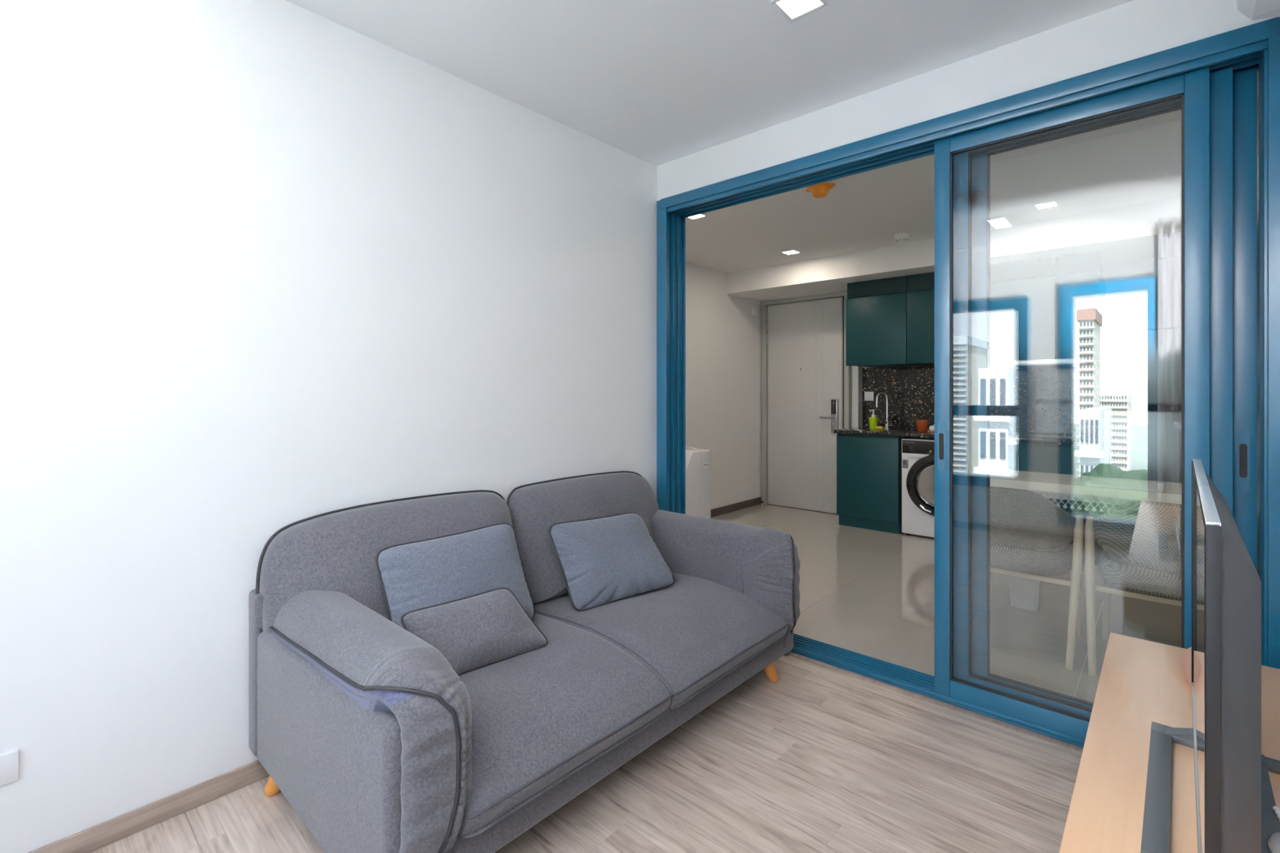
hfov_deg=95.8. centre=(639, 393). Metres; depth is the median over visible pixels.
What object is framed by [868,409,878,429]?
soap dispenser
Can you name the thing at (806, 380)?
door
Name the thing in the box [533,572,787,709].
seat cushion
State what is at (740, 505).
baseboard
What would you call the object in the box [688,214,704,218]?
diffuser
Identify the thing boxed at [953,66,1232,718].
door
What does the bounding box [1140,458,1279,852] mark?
television
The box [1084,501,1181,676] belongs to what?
dining chair
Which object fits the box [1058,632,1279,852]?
tv console
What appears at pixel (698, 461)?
refrigerator
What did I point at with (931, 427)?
roll
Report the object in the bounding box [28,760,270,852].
baseboard
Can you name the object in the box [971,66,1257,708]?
door
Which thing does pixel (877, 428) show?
sponge
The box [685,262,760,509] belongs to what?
wall
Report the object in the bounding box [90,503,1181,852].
floor
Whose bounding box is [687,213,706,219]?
recessed light
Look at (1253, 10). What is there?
air conditioner
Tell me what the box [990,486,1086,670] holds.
dining chair
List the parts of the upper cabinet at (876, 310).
door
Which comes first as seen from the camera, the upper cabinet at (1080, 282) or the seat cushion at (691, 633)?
the seat cushion at (691, 633)
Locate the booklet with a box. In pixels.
[1084,477,1163,492]
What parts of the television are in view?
panel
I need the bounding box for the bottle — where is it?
[868,417,878,429]
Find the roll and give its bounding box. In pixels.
[928,425,934,430]
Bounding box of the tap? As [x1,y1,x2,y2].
[875,391,889,429]
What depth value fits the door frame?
2.14 m
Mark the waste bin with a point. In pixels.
(1024, 593)
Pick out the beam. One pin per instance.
(1149, 230)
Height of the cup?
0.099 m
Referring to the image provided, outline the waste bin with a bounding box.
[1008,575,1042,611]
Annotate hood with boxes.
[990,358,1093,368]
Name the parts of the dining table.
leg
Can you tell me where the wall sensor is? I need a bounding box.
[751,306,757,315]
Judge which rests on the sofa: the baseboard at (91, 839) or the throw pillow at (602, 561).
the throw pillow at (602, 561)
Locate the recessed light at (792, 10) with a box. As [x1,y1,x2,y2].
[769,0,829,22]
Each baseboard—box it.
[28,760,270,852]
[711,497,761,517]
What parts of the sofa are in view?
frame, leg, arm panel, seat, leg, arm panel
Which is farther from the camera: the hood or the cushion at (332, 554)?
the hood
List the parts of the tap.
spout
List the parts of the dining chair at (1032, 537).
under frame, seat, backrest, leg, leg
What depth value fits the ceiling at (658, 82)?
2.10 m
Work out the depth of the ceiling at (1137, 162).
3.54 m
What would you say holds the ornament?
on the tv console
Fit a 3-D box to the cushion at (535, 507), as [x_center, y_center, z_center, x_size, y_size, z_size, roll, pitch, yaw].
[-0.175,0.626,2.655,0.256,0.468,0.892,0,0,42]
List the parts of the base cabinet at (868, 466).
finger rail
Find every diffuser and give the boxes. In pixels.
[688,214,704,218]
[776,0,822,18]
[783,250,798,254]
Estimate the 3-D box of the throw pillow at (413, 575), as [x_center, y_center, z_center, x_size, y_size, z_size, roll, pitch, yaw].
[-0.593,0.645,1.921,0.198,0.332,0.522,0,0,42]
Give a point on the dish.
(1186, 658)
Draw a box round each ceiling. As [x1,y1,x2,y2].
[285,0,1133,165]
[685,109,1181,272]
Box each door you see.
[760,291,852,513]
[934,66,1209,741]
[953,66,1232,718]
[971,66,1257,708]
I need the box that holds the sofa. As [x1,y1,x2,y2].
[248,471,799,852]
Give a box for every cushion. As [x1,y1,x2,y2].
[258,492,512,632]
[457,613,671,838]
[508,472,659,603]
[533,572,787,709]
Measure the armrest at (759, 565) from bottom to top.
0.466 m
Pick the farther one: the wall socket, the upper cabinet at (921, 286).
the upper cabinet at (921, 286)
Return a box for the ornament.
[1267,805,1279,852]
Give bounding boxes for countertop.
[833,426,1102,445]
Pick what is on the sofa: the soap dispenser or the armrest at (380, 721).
the armrest at (380, 721)
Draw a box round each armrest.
[271,590,471,852]
[652,509,799,648]
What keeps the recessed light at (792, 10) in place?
in the ceiling at (658, 82)
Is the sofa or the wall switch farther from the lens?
the wall switch
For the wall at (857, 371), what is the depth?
5.62 m
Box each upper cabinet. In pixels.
[845,275,923,367]
[906,271,934,365]
[990,256,1056,360]
[1056,250,1105,360]
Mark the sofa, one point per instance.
(370, 734)
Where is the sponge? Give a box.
[875,426,884,430]
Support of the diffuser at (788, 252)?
attached to the recessed light at (792, 251)
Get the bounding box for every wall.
[0,0,657,852]
[657,0,1275,200]
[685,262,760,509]
[852,365,862,427]
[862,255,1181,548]
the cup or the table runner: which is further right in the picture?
the table runner
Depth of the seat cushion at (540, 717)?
1.59 m
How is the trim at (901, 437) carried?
attached to the base cabinet at (868, 466)
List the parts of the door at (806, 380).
lever, frame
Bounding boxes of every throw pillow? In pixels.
[375,523,534,628]
[400,587,547,675]
[548,512,674,611]
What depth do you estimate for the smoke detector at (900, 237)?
4.31 m
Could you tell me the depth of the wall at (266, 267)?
1.72 m
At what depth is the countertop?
4.52 m
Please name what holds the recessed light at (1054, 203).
in the ceiling at (1137, 162)
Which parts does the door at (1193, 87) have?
handle plate, rail, rail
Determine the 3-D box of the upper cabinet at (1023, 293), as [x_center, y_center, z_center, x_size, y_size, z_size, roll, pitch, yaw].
[2.991,-0.617,4.538,0.506,0.740,0.580,0,0,42]
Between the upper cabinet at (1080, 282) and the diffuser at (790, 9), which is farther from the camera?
the upper cabinet at (1080, 282)
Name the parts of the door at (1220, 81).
rail, rail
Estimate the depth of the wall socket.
1.39 m
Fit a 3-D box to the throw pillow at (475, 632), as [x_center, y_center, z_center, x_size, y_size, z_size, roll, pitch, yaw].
[-0.490,0.724,1.764,0.444,0.198,0.128,0,0,-41]
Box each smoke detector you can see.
[805,180,835,198]
[893,232,909,241]
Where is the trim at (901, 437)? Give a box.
[900,436,903,533]
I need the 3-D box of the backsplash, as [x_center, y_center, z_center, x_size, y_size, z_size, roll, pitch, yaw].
[2.874,0.040,5.044,1.866,0.580,0.009,0,0,42]
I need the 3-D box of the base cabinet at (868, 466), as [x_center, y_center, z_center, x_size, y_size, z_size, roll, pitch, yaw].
[2.178,0.775,5.269,0.539,0.829,0.595,0,0,42]
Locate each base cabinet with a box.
[836,433,912,533]
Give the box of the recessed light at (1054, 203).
[1034,200,1058,209]
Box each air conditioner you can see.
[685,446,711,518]
[1235,0,1279,20]
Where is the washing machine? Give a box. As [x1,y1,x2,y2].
[902,436,934,537]
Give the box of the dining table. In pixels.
[990,468,1181,595]
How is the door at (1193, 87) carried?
attached to the door frame
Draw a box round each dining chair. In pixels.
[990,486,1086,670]
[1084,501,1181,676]
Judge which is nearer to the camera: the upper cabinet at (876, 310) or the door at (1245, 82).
the door at (1245, 82)
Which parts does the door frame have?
sill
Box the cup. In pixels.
[915,419,928,431]
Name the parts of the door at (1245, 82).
rail, rail, handle plate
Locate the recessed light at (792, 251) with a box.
[782,249,799,254]
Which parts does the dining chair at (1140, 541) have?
leg, leg, backrest, under frame, seat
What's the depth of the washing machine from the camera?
4.75 m
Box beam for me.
[726,197,1181,301]
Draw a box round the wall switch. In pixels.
[864,391,873,400]
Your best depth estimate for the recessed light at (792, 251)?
4.89 m
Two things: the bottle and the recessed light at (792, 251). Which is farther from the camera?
the bottle
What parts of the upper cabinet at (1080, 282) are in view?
door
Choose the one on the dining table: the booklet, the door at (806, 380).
the booklet
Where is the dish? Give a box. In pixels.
[1181,647,1191,684]
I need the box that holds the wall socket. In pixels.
[0,749,18,786]
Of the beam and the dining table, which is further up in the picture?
the beam
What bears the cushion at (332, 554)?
on the sofa
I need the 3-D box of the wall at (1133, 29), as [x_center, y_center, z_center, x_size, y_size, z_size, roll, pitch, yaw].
[0.739,-0.055,2.708,4.210,2.690,0.170,0,0,42]
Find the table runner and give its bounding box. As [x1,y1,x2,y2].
[990,478,1181,512]
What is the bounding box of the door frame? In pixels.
[656,16,1279,747]
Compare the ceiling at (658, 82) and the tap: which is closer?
the ceiling at (658, 82)
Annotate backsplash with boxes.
[862,360,1103,436]

